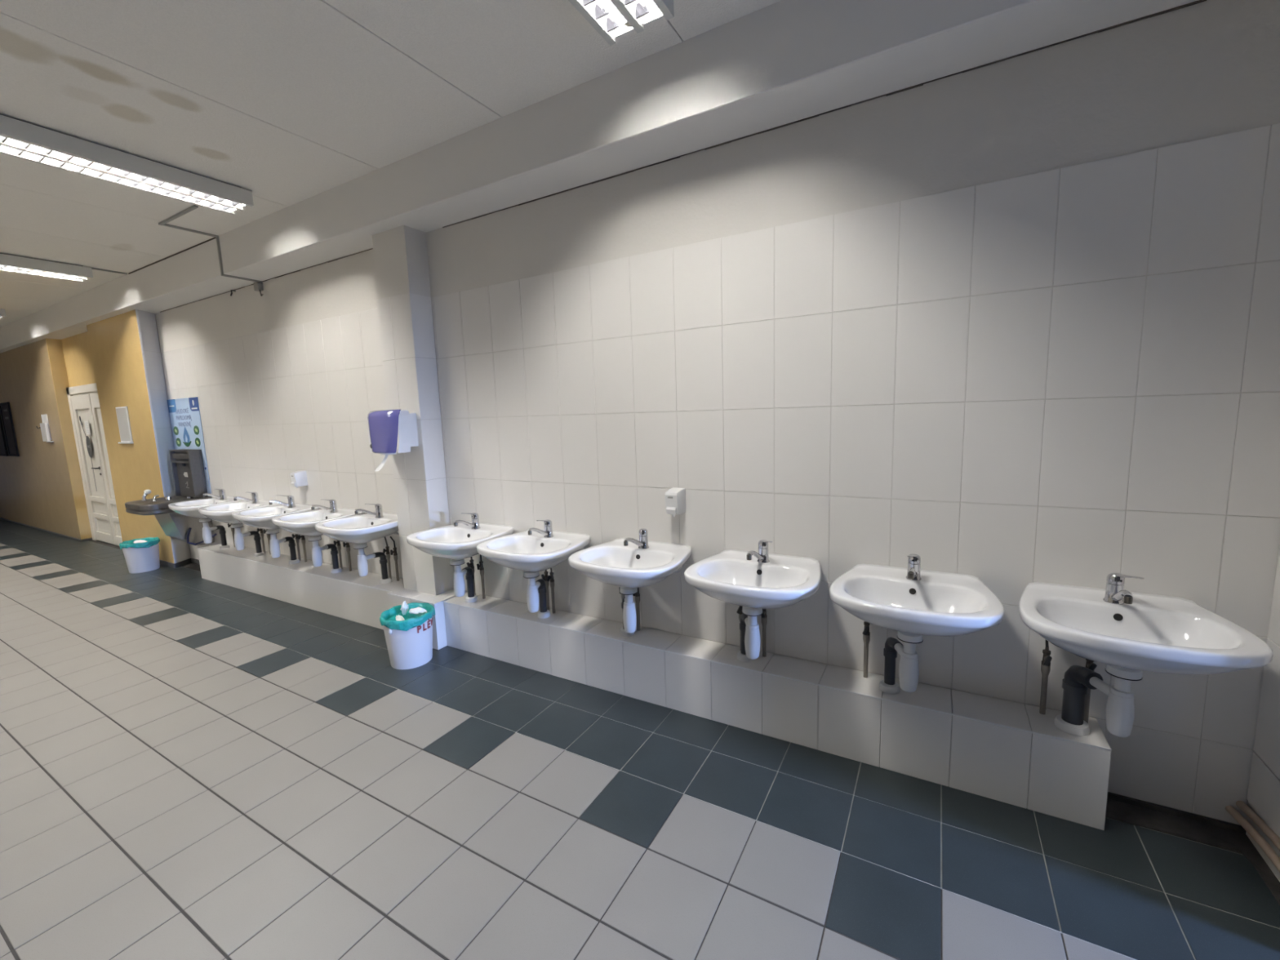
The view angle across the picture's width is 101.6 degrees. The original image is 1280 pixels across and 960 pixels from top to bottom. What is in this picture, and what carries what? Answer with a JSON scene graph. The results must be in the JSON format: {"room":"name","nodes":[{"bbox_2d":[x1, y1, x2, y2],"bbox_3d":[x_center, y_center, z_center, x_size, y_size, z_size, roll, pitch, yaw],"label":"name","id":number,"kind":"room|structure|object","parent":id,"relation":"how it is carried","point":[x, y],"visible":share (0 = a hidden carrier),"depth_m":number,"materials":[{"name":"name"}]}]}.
{"room":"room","nodes":[
{"label":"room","id":0,"kind":"room"},
{"bbox_2d":[0,338,80,538],"bbox_3d":[-11.572,-0.698,9.427,8.830,2.782,0.350,2,9,30],"label":"wall","id":1,"kind":"structure","parent":0,"point":[36,491],"depth_m":7.75,"materials":[{"name":"beige paint"}]},
{"bbox_2d":[0,413,8,456],"bbox_3d":[-10.664,-0.819,8.667,0.590,0.840,0.025,2,9,30],"label":"framed picture","id":2,"kind":"object","parent":1,"relation":"attached to","point":[3,449],"visible":0.95,"depth_m":8.57,"materials":[{"name":"black"}]},
{"bbox_2d":[0,402,19,456],"bbox_3d":[-10.070,-0.805,8.327,0.520,0.850,0.025,2,9,30],"label":"framed picture","id":3,"kind":"object","parent":1,"relation":"attached to","point":[5,407],"visible":1,"depth_m":8.32,"materials":[{"name":"black"}]},
{"bbox_2d":[0,517,81,542],"bbox_3d":[-11.612,0.687,9.449,8.838,0.035,0.010,2,9,30],"label":"baseboard","id":4,"kind":"structure","parent":1,"relation":"attached to","point":[1,518],"depth_m":8.11,"materials":[{"name":"tile"}]},
{"bbox_2d":[40,413,53,442],"bbox_3d":[-8.369,-0.727,7.346,0.310,0.392,0.045,2,9,30],"label":"wall box","id":5,"kind":"object","parent":1,"relation":"attached to","point":[45,429],"visible":1,"depth_m":7.32,"materials":[{"name":"white plastic"}]},
{"bbox_2d":[45,338,92,539],"bbox_3d":[-7.797,-0.522,7.160,0.022,2.772,0.151,2,9,30],"label":"wall","id":6,"kind":"structure","parent":0,"point":[55,348],"depth_m":7.11,"materials":[{"name":"yellow paint"}]},
{"bbox_2d":[81,537,93,542],"bbox_3d":[-7.742,0.835,7.328,0.008,0.035,0.140,2,9,30],"label":"baseboard","id":7,"kind":"structure","parent":6,"relation":"attached to","point":[87,539],"depth_m":7.31,"materials":[{"name":"tile"}]},
{"bbox_2d":[61,331,96,386],"bbox_3d":[-7.024,-0.521,6.913,1.770,2.782,0.210,2,9,30],"label":"wall","id":8,"kind":"structure","parent":0,"point":[76,348],"depth_m":6.80,"materials":[{"name":"yellow paint"}]},
{"bbox_2d":[66,382,122,546],"bbox_3d":[-7.087,-0.175,6.844,1.548,2.120,0.101,2,9,30],"label":"door","id":9,"kind":"structure","parent":8,"relation":"in","point":[83,400],"depth_m":6.96,"materials":[{"name":"white paint"}]},
{"bbox_2d":[84,421,90,434],"bbox_3d":[-7.284,-0.688,6.878,0.150,0.180,0.002,2,9,30],"label":"paper notice","id":10,"kind":"object","parent":9,"relation":"attached to","point":[86,423],"visible":1,"depth_m":6.88,"materials":[{"name":"white paper"}]},
{"bbox_2d":[79,416,97,491],"bbox_3d":[-7.372,-0.349,6.978,0.278,1.009,0.005,2,9,30],"label":"door sign","id":11,"kind":"object","parent":9,"relation":"attached to","point":[87,440],"visible":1,"depth_m":6.95,"materials":[{"name":"grey"}]},
{"bbox_2d":[86,309,191,563],"bbox_3d":[-5.771,-0.447,6.029,1.484,2.782,0.196,2,9,30],"label":"wall","id":12,"kind":"structure","parent":0,"point":[126,352],"depth_m":5.79,"materials":[{"name":"paint"}]},
{"bbox_2d":[115,406,133,443],"bbox_3d":[-5.887,-0.623,5.940,0.360,0.417,0.030,2,9,30],"label":"paper holder","id":13,"kind":"object","parent":12,"relation":"attached to","point":[122,415],"visible":1,"depth_m":5.93,"materials":[{"name":"white plastic"}]},
{"bbox_2d":[159,559,175,568],"bbox_3d":[-5.773,0.920,6.117,1.493,0.050,0.012,2,9,30],"label":"baseboard","id":14,"kind":"object","parent":12,"relation":"attached to","point":[162,562],"visible":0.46,"depth_m":5.83,"materials":[{"name":"tile"}]},
{"bbox_2d":[174,558,191,568],"bbox_3d":[-5.130,0.932,5.865,0.008,0.050,0.229,-2,7,-2],"label":"baseboard","id":15,"kind":"structure","parent":12,"relation":"attached to","point":[187,561],"depth_m":5.86,"materials":[{"name":"tile"}]},
{"bbox_2d":[0,0,781,327],"bbox_3d":[-5.392,-1.806,3.072,26.226,0.100,4.860,2,9,30],"label":"ceiling","id":16,"kind":"structure","parent":0,"point":[286,103],"depth_m":2.39,"materials":[{"name":"grey paint"}]},
{"bbox_2d":[0,308,6,319],"bbox_3d":[-8.244,-1.988,5.950,0.276,0.100,1.260,2,9,30],"label":"ceiling lamp","id":17,"kind":"object","parent":16,"relation":"attached to","point":[2,313],"visible":1,"depth_m":6.41,"materials":[{"name":"white metal"}]},
{"bbox_2d":[0,253,93,282],"bbox_3d":[-5.583,-1.878,4.432,0.276,0.100,1.260,2,9,30],"label":"ceiling lamp","id":18,"kind":"object","parent":16,"relation":"attached to","point":[8,262],"visible":1,"depth_m":4.68,"materials":[{"name":"white metal"}]},
{"bbox_2d":[0,114,253,214],"bbox_3d":[-2.966,-1.770,2.940,0.276,0.100,1.260,2,9,30],"label":"ceiling lamp","id":19,"kind":"object","parent":16,"relation":"attached to","point":[19,139],"visible":1,"depth_m":2.90,"materials":[{"name":"white metal"}]},
{"bbox_2d":[128,237,216,274],"bbox_3d":[-4.226,-2.002,4.682,1.890,0.012,0.005,2,9,30],"label":"trim","id":20,"kind":"structure","parent":16,"relation":"attached to","point":[212,238],"depth_m":4.62,"materials":[{"name":"grey"}]},
{"bbox_2d":[568,0,674,45],"bbox_3d":[-0.309,-1.661,1.425,0.276,0.100,1.260,2,9,30],"label":"ceiling lamp","id":21,"kind":"object","parent":16,"relation":"attached to","point":[611,19],"visible":1,"depth_m":1.90,"materials":[{"name":"white metal"}]},
{"bbox_2d":[371,225,453,595],"bbox_3d":[-1.564,-0.423,3.621,0.346,2.482,0.171,2,9,30],"label":"wall pillar","id":22,"kind":"structure","parent":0,"point":[404,302],"depth_m":3.52,"materials":[{"name":"paint"}]},
{"bbox_2d":[367,408,418,471],"bbox_3d":[-1.681,-0.267,3.483,0.332,0.398,0.223,2,9,30],"label":"dispenser","id":23,"kind":"object","parent":22,"relation":"attached to","point":[391,432],"visible":1,"depth_m":3.40,"materials":[{"name":"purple plastic"}]},
{"bbox_2d":[379,453,396,454],"bbox_3d":[-1.683,-0.180,3.487,0.110,0.016,0.110,2,9,30],"label":"outlet","id":24,"kind":"object","parent":23,"relation":"attached to","point":[380,453],"depth_m":3.44,"materials":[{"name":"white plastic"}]},
{"bbox_2d":[0,519,1279,959],"bbox_3d":[-5.147,1.323,3.460,26.270,0.101,4.760,2,9,30],"label":"floor","id":25,"kind":"structure","parent":0,"point":[193,766],"depth_m":1.98,"materials":[{"name":"tile"}]},
{"bbox_2d":[119,537,159,573],"bbox_3d":[-5.436,0.821,5.700,0.323,0.332,0.322,-4,8,-16],"label":"waste bin","id":26,"kind":"object","parent":25,"relation":"on","point":[140,557],"visible":1,"depth_m":5.61,"materials":[{"name":"white plastic"}]},
{"bbox_2d":[133,539,146,542],"bbox_3d":[-5.428,0.678,5.673,0.126,0.052,0.116,-6,9,-29],"label":"paper towel","id":27,"kind":"object","parent":26,"relation":"in","point":[140,540],"visible":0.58,"depth_m":5.65,"materials":[{"name":"white paper"}]},
{"bbox_2d":[379,602,435,669],"bbox_3d":[-1.474,0.998,3.340,0.323,0.332,0.322,2,9,30],"label":"waste bin","id":28,"kind":"object","parent":25,"relation":"on","point":[409,641],"visible":0.97,"depth_m":3.24,"materials":[{"name":"white plastic"}]},
{"bbox_2d":[395,614,404,620],"bbox_3d":[-1.513,0.872,3.280,0.101,0.038,0.042,5,10,44],"label":"paper towel","id":29,"kind":"object","parent":28,"relation":"in","point":[398,617],"visible":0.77,"depth_m":3.27,"materials":[{"name":"white paper"}]},
{"bbox_2d":[400,600,408,615],"bbox_3d":[-1.515,0.825,3.358,0.047,0.102,0.046,-2,7,1],"label":"paper towel","id":30,"kind":"object","parent":28,"relation":"in","point":[404,608],"visible":1,"depth_m":3.35,"materials":[{"name":"white paper"}]},
{"bbox_2d":[408,606,426,616],"bbox_3d":[-1.416,0.844,3.334,0.112,0.066,0.053,-2,7,-2],"label":"paper towel","id":31,"kind":"object","parent":28,"relation":"in","point":[418,611],"visible":0.94,"depth_m":3.32,"materials":[{"name":"white paper"}]},
{"bbox_2d":[155,0,1279,825],"bbox_3d":[-1.366,-0.275,3.717,8.935,2.850,0.160,2,9,30],"label":"wall","id":32,"kind":"structure","parent":0,"point":[1011,323],"depth_m":2.18,"materials":[{"name":"tile"}]},
{"bbox_2d":[124,448,217,545],"bbox_3d":[-4.835,0.206,5.362,0.677,1.000,0.554,2,9,30],"label":"fountain","id":33,"kind":"object","parent":32,"relation":"attached to","point":[187,464],"visible":0.91,"depth_m":5.43,"materials":[{"name":"metal"}]},
{"bbox_2d":[124,495,212,515],"bbox_3d":[-4.880,0.257,5.395,0.570,0.113,0.554,2,9,30],"label":"bowl","id":34,"kind":"object","parent":33,"relation":"on","point":[144,506],"depth_m":5.21,"materials":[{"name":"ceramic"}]},
{"bbox_2d":[88,204,262,282],"bbox_3d":[-3.995,-1.836,4.523,2.500,0.311,0.653,2,9,30],"label":"cable trunking","id":35,"kind":"object","parent":32,"relation":"attached to","point":[164,222],"visible":0.99,"depth_m":4.14,"materials":[{"name":"grey plastic"}]},
{"bbox_2d":[167,396,211,496],"bbox_3d":[-4.859,-0.351,5.616,0.735,1.040,0.014,2,9,30],"label":"panel","id":36,"kind":"object","parent":32,"relation":"attached to","point":[184,413],"visible":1,"depth_m":5.55,"materials":[{"name":"blue"}]},
{"bbox_2d":[191,558,199,564],"bbox_3d":[-4.750,0.934,5.753,0.880,0.050,0.012,2,9,30],"label":"baseboard","id":37,"kind":"structure","parent":32,"relation":"attached to","point":[193,560],"depth_m":5.91,"materials":[{"name":"tile"}]},
{"bbox_2d":[168,488,246,549],"bbox_3d":[-4.165,0.400,5.043,0.582,0.626,0.509,2,9,30],"label":"washbasin","id":38,"kind":"object","parent":32,"relation":"attached to","point":[190,508],"visible":0.77,"depth_m":5.04,"materials":[{"name":"white ceramic"}]},
{"bbox_2d":[168,495,246,519],"bbox_3d":[-4.169,0.283,5.028,0.582,0.168,0.508,2,9,30],"label":"basin","id":39,"kind":"object","parent":38,"relation":"in","point":[190,508],"depth_m":4.98,"materials":[{"name":"white ceramic"}]},
{"bbox_2d":[201,488,226,499],"bbox_3d":[-4.121,0.140,5.066,0.099,0.121,0.186,2,9,30],"label":"faucet","id":40,"kind":"object","parent":38,"relation":"on","point":[222,491],"depth_m":5.11,"materials":[{"name":"silver metal"}]},
{"bbox_2d":[198,491,281,556],"bbox_3d":[-3.614,0.422,4.729,0.582,0.626,0.509,2,9,30],"label":"washbasin","id":41,"kind":"object","parent":32,"relation":"attached to","point":[223,513],"visible":0.79,"depth_m":4.74,"materials":[{"name":"white ceramic"}]},
{"bbox_2d":[198,498,281,524],"bbox_3d":[-3.618,0.306,4.713,0.582,0.168,0.508,2,9,30],"label":"basin","id":42,"kind":"object","parent":41,"relation":"in","point":[223,513],"depth_m":4.68,"materials":[{"name":"white ceramic"}]},
{"bbox_2d":[233,491,259,503],"bbox_3d":[-3.578,0.163,4.757,0.100,0.121,0.184,2,9,30],"label":"faucet","id":43,"kind":"object","parent":41,"relation":"on","point":[255,500],"depth_m":4.79,"materials":[{"name":"silver metal"}]},
{"bbox_2d":[253,281,263,296],"bbox_3d":[-3.280,-1.648,4.502,0.106,0.130,0.045,2,9,30],"label":"junction box","id":44,"kind":"object","parent":32,"relation":"attached to","point":[258,286],"visible":0.99,"depth_m":4.49,"materials":[{"name":"grey plastic"}]},
{"bbox_2d":[231,494,319,564],"bbox_3d":[-3.076,0.445,4.422,0.582,0.626,0.509,2,9,30],"label":"washbasin","id":45,"kind":"object","parent":32,"relation":"attached to","point":[259,517],"visible":0.85,"depth_m":4.44,"materials":[{"name":"white ceramic"}]},
{"bbox_2d":[231,502,319,529],"bbox_3d":[-3.080,0.328,4.407,0.582,0.168,0.508,2,9,30],"label":"basin","id":46,"kind":"object","parent":45,"relation":"in","point":[259,517],"depth_m":4.37,"materials":[{"name":"white ceramic"}]},
{"bbox_2d":[268,494,295,507],"bbox_3d":[-3.055,0.184,4.460,0.078,0.121,0.183,2,9,30],"label":"faucet","id":47,"kind":"object","parent":45,"relation":"on","point":[291,504],"depth_m":4.49,"materials":[{"name":"silver metal"}]},
{"bbox_2d":[289,470,307,488],"bbox_3d":[-2.960,-0.006,4.522,0.074,0.141,0.106,2,9,30],"label":"soap dispenser","id":48,"kind":"object","parent":32,"relation":"attached to","point":[299,478],"visible":1,"depth_m":4.50,"materials":[{"name":"white plastic"}]},
{"bbox_2d":[197,543,404,629],"bbox_3d":[-3.066,0.889,4.642,3.140,0.317,0.243,2,9,30],"label":"tiled ledge","id":49,"kind":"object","parent":32,"relation":"attached to","point":[344,594],"depth_m":4.40,"materials":[{"name":"tile"}]},
{"bbox_2d":[271,499,364,573],"bbox_3d":[-2.529,0.467,4.110,0.582,0.626,0.509,2,9,30],"label":"washbasin","id":50,"kind":"object","parent":32,"relation":"attached to","point":[303,523],"visible":0.77,"depth_m":4.13,"materials":[{"name":"white ceramic"}]},
{"bbox_2d":[271,507,364,537],"bbox_3d":[-2.533,0.351,4.095,0.582,0.168,0.508,2,9,30],"label":"basin","id":51,"kind":"object","parent":50,"relation":"in","point":[303,523],"depth_m":4.08,"materials":[{"name":"white ceramic"}]},
{"bbox_2d":[311,499,337,512],"bbox_3d":[-2.500,0.207,4.142,0.063,0.121,0.186,2,9,30],"label":"faucet","id":52,"kind":"object","parent":50,"relation":"on","point":[333,508],"depth_m":4.17,"materials":[{"name":"silver metal"}]},
{"bbox_2d":[315,503,399,583],"bbox_3d":[-2.015,0.488,3.817,0.582,0.626,0.509,2,9,30],"label":"washbasin","id":53,"kind":"object","parent":32,"relation":"attached to","point":[358,530],"visible":0.95,"depth_m":3.81,"materials":[{"name":"white ceramic"}]},
{"bbox_2d":[315,511,398,544],"bbox_3d":[-2.019,0.372,3.801,0.582,0.168,0.508,2,9,30],"label":"basin","id":54,"kind":"object","parent":53,"relation":"in","point":[362,529],"depth_m":3.71,"materials":[{"name":"white ceramic"}]},
{"bbox_2d":[354,503,383,518],"bbox_3d":[-2.006,0.226,3.870,0.114,0.121,0.168,2,9,30],"label":"faucet","id":55,"kind":"object","parent":53,"relation":"on","point":[379,512],"depth_m":3.88,"materials":[{"name":"silver metal"}]},
{"bbox_2d":[387,587,467,649],"bbox_3d":[-1.501,0.953,3.723,0.493,0.324,0.288,2,9,30],"label":"trim","id":56,"kind":"structure","parent":32,"relation":"attached to","point":[397,597],"depth_m":3.55,"materials":[{"name":"tile"}]},
{"bbox_2d":[0,0,1197,353],"bbox_3d":[-4.194,-1.901,4.938,26.000,0.318,0.443,2,9,30],"label":"ceiling beam","id":57,"kind":"structure","parent":32,"relation":"attached to","point":[782,62],"depth_m":2.35,"materials":[{"name":"paint"}]},
{"bbox_2d":[664,487,685,516],"bbox_3d":[0.183,0.118,2.729,0.074,0.141,0.106,2,9,30],"label":"soap dispenser","id":58,"kind":"object","parent":32,"relation":"attached to","point":[675,497],"visible":1,"depth_m":2.70,"materials":[{"name":"white plastic"}]},
{"bbox_2d":[443,591,1111,830],"bbox_3d":[0.219,1.022,2.783,3.428,0.316,0.216,2,9,30],"label":"tiled ledge","id":59,"kind":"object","parent":32,"relation":"attached to","point":[1011,753],"depth_m":2.33,"materials":[{"name":"tile"}]},
{"bbox_2d":[406,512,513,602],"bbox_3d":[-1.135,0.524,3.315,0.582,0.626,0.509,2,9,30],"label":"washbasin","id":60,"kind":"object","parent":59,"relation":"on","point":[459,541],"visible":0.97,"depth_m":3.33,"materials":[{"name":"white ceramic"}]},
{"bbox_2d":[406,521,513,559],"bbox_3d":[-1.139,0.408,3.300,0.582,0.168,0.508,2,9,30],"label":"basin","id":61,"kind":"object","parent":60,"relation":"in","point":[460,542],"depth_m":3.30,"materials":[{"name":"white ceramic"}]},
{"bbox_2d":[453,512,480,528],"bbox_3d":[-1.107,0.265,3.346,0.057,0.121,0.187,2,9,30],"label":"faucet","id":62,"kind":"object","parent":60,"relation":"on","point":[474,516],"depth_m":3.38,"materials":[{"name":"silver metal"}]},
{"bbox_2d":[476,519,591,618],"bbox_3d":[-0.606,0.546,3.013,0.582,0.626,0.509,2,9,30],"label":"washbasin","id":63,"kind":"object","parent":59,"relation":"on","point":[532,551],"visible":0.99,"depth_m":3.02,"materials":[{"name":"white ceramic"}]},
{"bbox_2d":[476,528,591,572],"bbox_3d":[-0.610,0.430,2.998,0.582,0.168,0.508,2,9,30],"label":"basin","id":64,"kind":"object","parent":63,"relation":"in","point":[536,552],"depth_m":2.99,"materials":[{"name":"white ceramic"}]},
{"bbox_2d":[528,519,553,537],"bbox_3d":[-0.577,0.286,3.045,0.057,0.121,0.187,2,9,30],"label":"faucet","id":65,"kind":"object","parent":63,"relation":"on","point":[548,533],"depth_m":3.08,"materials":[{"name":"silver metal"}]},
{"bbox_2d":[568,528,691,636],"bbox_3d":[-0.043,0.570,2.692,0.582,0.626,0.509,2,9,30],"label":"washbasin","id":66,"kind":"object","parent":59,"relation":"on","point":[629,564],"visible":1,"depth_m":2.67,"materials":[{"name":"white ceramic"}]},
{"bbox_2d":[568,537,691,587],"bbox_3d":[-0.046,0.454,2.677,0.582,0.168,0.508,2,9,30],"label":"basin","id":67,"kind":"object","parent":66,"relation":"in","point":[612,562],"depth_m":2.68,"materials":[{"name":"white ceramic"}]},
{"bbox_2d":[623,528,648,549],"bbox_3d":[-0.004,0.310,2.718,0.086,0.121,0.186,2,9,30],"label":"faucet","id":68,"kind":"object","parent":66,"relation":"on","point":[642,544],"depth_m":2.76,"materials":[{"name":"silver metal"}]},
{"bbox_2d":[684,539,821,662],"bbox_3d":[0.520,0.593,2.371,0.582,0.626,0.509,2,9,30],"label":"washbasin","id":69,"kind":"object","parent":59,"relation":"on","point":[753,581],"visible":1,"depth_m":2.36,"materials":[{"name":"white ceramic"}]},
{"bbox_2d":[684,549,821,608],"bbox_3d":[0.516,0.477,2.356,0.582,0.168,0.508,2,9,30],"label":"basin","id":70,"kind":"object","parent":69,"relation":"in","point":[773,581],"depth_m":2.36,"materials":[{"name":"white ceramic"}]},
{"bbox_2d":[746,539,772,563],"bbox_3d":[0.564,0.334,2.394,0.099,0.121,0.186,2,9,30],"label":"faucet","id":71,"kind":"object","parent":69,"relation":"on","point":[762,557],"depth_m":2.44,"materials":[{"name":"silver metal"}]},
{"bbox_2d":[829,553,1004,693],"bbox_3d":[1.067,0.615,2.059,0.582,0.626,0.509,2,9,30],"label":"washbasin","id":72,"kind":"object","parent":32,"relation":"attached to","point":[913,602],"visible":1,"depth_m":2.04,"materials":[{"name":"white ceramic"}]},
{"bbox_2d":[906,553,921,580],"bbox_3d":[1.095,0.355,2.090,0.057,0.121,0.188,2,9,30],"label":"faucet","id":73,"kind":"object","parent":72,"relation":"on","point":[913,572],"depth_m":2.13,"materials":[{"name":"silver metal"}]},
{"bbox_2d":[829,564,1004,636],"bbox_3d":[1.063,0.499,2.044,0.582,0.168,0.508,2,9,30],"label":"basin","id":74,"kind":"object","parent":72,"relation":"in","point":[931,603],"depth_m":2.03,"materials":[{"name":"white ceramic"}]},
{"bbox_2d":[1018,573,1273,737],"bbox_3d":[1.611,0.638,1.749,0.582,0.626,0.509,2,9,30],"label":"washbasin","id":75,"kind":"object","parent":32,"relation":"attached to","point":[1131,633],"visible":1,"depth_m":1.73,"materials":[{"name":"white ceramic"}]},
{"bbox_2d":[1102,573,1144,604],"bbox_3d":[1.649,0.378,1.775,0.078,0.121,0.188,2,9,30],"label":"faucet","id":76,"kind":"object","parent":75,"relation":"on","point":[1115,593],"depth_m":1.82,"materials":[{"name":"silver metal"}]},
{"bbox_2d":[1018,582,1273,675],"bbox_3d":[1.607,0.522,1.733,0.582,0.168,0.508,2,9,30],"label":"basin","id":77,"kind":"object","parent":75,"relation":"in","point":[1155,633],"depth_m":1.70,"materials":[{"name":"white ceramic"}]},
{"bbox_2d":[1245,544,1279,881],"bbox_3d":[2.142,-0.103,1.317,0.456,2.800,0.546,2,9,30],"label":"wall","id":78,"kind":"structure","parent":0,"point":[1263,797],"depth_m":1.72,"materials":[{"name":"tile"}]},
{"bbox_2d":[1105,791,1279,905],"bbox_3d":[1.848,1.251,1.771,0.419,0.026,0.404,2,9,30],"label":"baseboard","id":79,"kind":"structure","parent":78,"relation":"attached to","point":[1211,835],"depth_m":1.86,"materials":[{"name":"tile"}]},
{"bbox_2d":[1225,800,1279,872],"bbox_3d":[1.995,1.192,1.653,0.055,0.154,0.464,2,9,30],"label":"pipes","id":80,"kind":"object","parent":78,"relation":"attached to","point":[1264,846],"visible":1,"depth_m":1.71,"materials":[{"name":"grey plastic"}]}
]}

